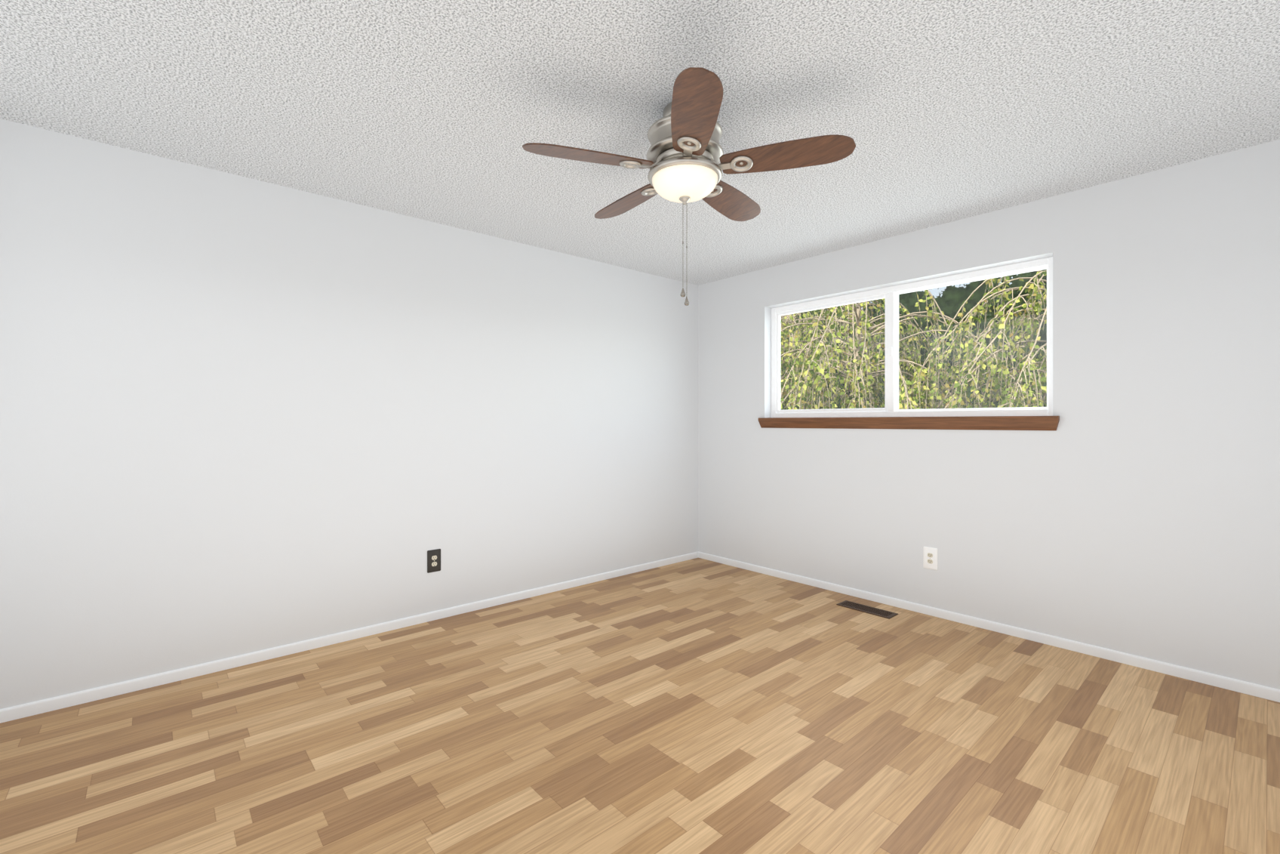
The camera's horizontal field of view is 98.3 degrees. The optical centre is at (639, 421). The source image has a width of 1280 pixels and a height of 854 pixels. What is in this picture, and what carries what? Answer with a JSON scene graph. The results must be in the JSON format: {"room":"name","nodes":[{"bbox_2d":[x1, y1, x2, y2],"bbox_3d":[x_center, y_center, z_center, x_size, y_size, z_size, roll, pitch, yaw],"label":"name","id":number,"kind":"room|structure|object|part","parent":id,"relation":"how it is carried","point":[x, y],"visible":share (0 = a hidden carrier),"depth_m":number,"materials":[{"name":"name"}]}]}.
{"room":"empty bedroom","nodes":[
{"label":"empty bedroom","id":0,"kind":"room"},
{"bbox_2d":[0,118,698,708],"bbox_3d":[-1.198,-0.007,3.557,4.450,2.440,0.150,0,0,-41],"label":"wall","id":1,"kind":"structure","parent":0,"point":[240,414],"depth_m":2.88,"materials":[{"name":"white paint"}]},
{"bbox_2d":[0,551,698,723],"bbox_3d":[-1.149,1.187,3.493,4.439,0.052,0.011,0,0,-41],"label":"baseboard","id":2,"kind":"structure","parent":1,"relation":"attached to","point":[10,713],"depth_m":2.88,"materials":[{"name":"white wood"}]},
{"bbox_2d":[427,548,440,572],"bbox_3d":[-1.263,0.851,3.395,0.084,0.136,0.008,0,0,-41],"label":"electrical outlet","id":3,"kind":"object","parent":1,"relation":"attached to","point":[433,560],"visible":1,"depth_m":3.39,"materials":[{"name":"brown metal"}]},
{"bbox_2d":[430,554,437,566],"bbox_3d":[-1.261,0.851,3.393,0.033,0.064,0.003,0,0,-41],"label":"receptacle","id":4,"kind":"object","parent":3,"relation":"attached to","point":[434,558],"depth_m":3.39,"materials":[{"name":"beige plastic"}]},
{"bbox_2d":[0,557,1279,853],"bbox_3d":[-0.077,1.213,1.813,5.126,0.001,3.990,0,0,-41],"label":"floor","id":5,"kind":"structure","parent":0,"point":[697,706],"depth_m":2.08,"materials":[{"name":"brown wood"}]},
{"bbox_2d":[836,600,898,618],"bbox_3d":[1.467,1.210,3.583,0.130,0.004,0.355,0,0,-41],"label":"floor vent","id":6,"kind":"object","parent":5,"relation":"in","point":[885,613],"visible":1,"depth_m":3.57,"materials":[{"name":"brown metal"}]},
{"bbox_2d":[0,0,1279,285],"bbox_3d":[0.154,-1.287,2.017,4.750,0.120,4.250,0,0,-41],"label":"ceiling","id":7,"kind":"structure","parent":0,"point":[939,112],"depth_m":2.10,"materials":[{"name":"white paint"}]},
{"bbox_2d":[522,67,855,305],"bbox_3d":[0.164,-0.843,2.221,1.197,0.768,1.178,0,0,-41],"label":"ceiling fan","id":8,"kind":"object","parent":7,"relation":"hanging from","point":[685,156],"visible":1,"depth_m":2.07,"materials":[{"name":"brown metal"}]},
{"bbox_3d":[-0.186,-0.991,2.064,0.465,0.037,0.274,0,0,-41],"label":"blade","id":9,"kind":"part","parent":8,"relation":"part of","materials":[{"name":"brown wood"}]},
{"bbox_3d":[-0.045,-0.991,2.497,0.165,0.037,0.487,0,0,-41],"label":"blade","id":10,"kind":"part","parent":8,"relation":"part of","materials":[{"name":"brown wood"}]},
{"bbox_3d":[0.170,-0.678,2.181,0.020,0.371,0.020,0,0,-41],"label":"chain","id":11,"kind":"part","parent":8,"relation":"part of","materials":[{"name":"grey metal"}]},
{"bbox_3d":[0.176,-1.131,2.181,0.302,0.193,0.302,0,0,-41],"label":"motor","id":12,"kind":"part","parent":8,"relation":"part of","materials":[{"name":"silver metal"}]},
{"bbox_3d":[0.176,-0.920,2.181,0.260,0.077,0.260,0,0,-41],"label":"lamp shade","id":13,"kind":"part","parent":8,"relation":"part of","materials":[{"name":"beige glass"}]},
{"bbox_3d":[0.184,-0.661,2.181,0.020,0.405,0.020,0,0,-41],"label":"chain","id":14,"kind":"part","parent":8,"relation":"part of","materials":[{"name":"grey metal"}]},
{"bbox_3d":[0.175,-0.991,1.802,0.373,0.037,0.406,0,0,-41],"label":"blade","id":15,"kind":"part","parent":8,"relation":"part of","materials":[{"name":"brown wood"}]},
{"bbox_3d":[0.401,-0.991,2.492,0.483,0.037,0.207,0,0,-41],"label":"blade","id":16,"kind":"part","parent":8,"relation":"part of","materials":[{"name":"brown wood"}]},
{"bbox_3d":[0.537,-0.991,2.062,0.315,0.037,0.447,0,0,-41],"label":"blade","id":17,"kind":"part","parent":8,"relation":"part of","materials":[{"name":"brown wood"}]},
{"bbox_2d":[698,139,1279,689],"bbox_3d":[1.882,-0.007,3.535,0.150,2.440,4.250,0,0,-41],"label":"wall","id":18,"kind":"structure","parent":0,"point":[1131,505],"depth_m":2.90,"materials":[{"name":"white paint"}]},
{"bbox_2d":[757,415,1059,430],"bbox_3d":[1.639,0.006,3.742,0.118,0.080,1.962,0,0,-41],"label":"window sill","id":19,"kind":"structure","parent":18,"relation":"attached to","point":[1023,423],"depth_m":3.50,"materials":[{"name":"brown wood"}]},
{"bbox_2d":[771,256,1052,417],"bbox_3d":[1.704,-0.477,3.791,0.069,0.890,1.890,0,0,-41],"label":"window","id":20,"kind":"structure","parent":18,"relation":"in","point":[890,291],"depth_m":3.74,"materials":[{"name":"white plastic"}]},
{"bbox_3d":[1.701,-0.477,3.788,0.060,0.806,1.806,0,0,-41],"label":"window sash","id":21,"kind":"part","parent":20,"relation":"part of","materials":[{"name":"white plastic"}]},
{"bbox_2d":[923,546,937,569],"bbox_3d":[1.826,0.856,3.479,0.008,0.136,0.084,0,0,-41],"label":"electrical outlet","id":22,"kind":"object","parent":18,"relation":"attached to","point":[930,558],"visible":1,"depth_m":3.48,"materials":[{"name":"white plastic"}]},
{"bbox_2d":[926,552,933,563],"bbox_3d":[1.824,0.856,3.478,0.003,0.064,0.033,0,0,-41],"label":"receptacle","id":23,"kind":"object","parent":22,"relation":"attached to","point":[930,555],"depth_m":3.48,"materials":[{"name":"beige plastic"}]},
{"bbox_2d":[698,550,1279,701],"bbox_3d":[1.822,1.187,3.481,0.011,0.052,3.950,0,0,-41],"label":"baseboard","id":24,"kind":"structure","parent":18,"relation":"attached to","point":[1253,689],"depth_m":3.05,"materials":[{"name":"white wood"}]},
{"label":"outside","id":25,"kind":"structure","parent":0,"visible":0},
{"bbox_2d":[780,268,1046,409],"bbox_3d":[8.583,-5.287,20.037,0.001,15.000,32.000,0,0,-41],"label":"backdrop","id":26,"kind":"structure","parent":25,"point":[956,294],"depth_m":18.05,"materials":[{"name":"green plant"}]},
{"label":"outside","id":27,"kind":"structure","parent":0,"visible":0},
{"bbox_2d":[780,270,1046,409],"bbox_3d":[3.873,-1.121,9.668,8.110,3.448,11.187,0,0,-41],"label":"tree","id":28,"kind":"object","parent":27,"point":[983,365],"depth_m":7.47,"materials":[{"name":"green plant"}]}
]}

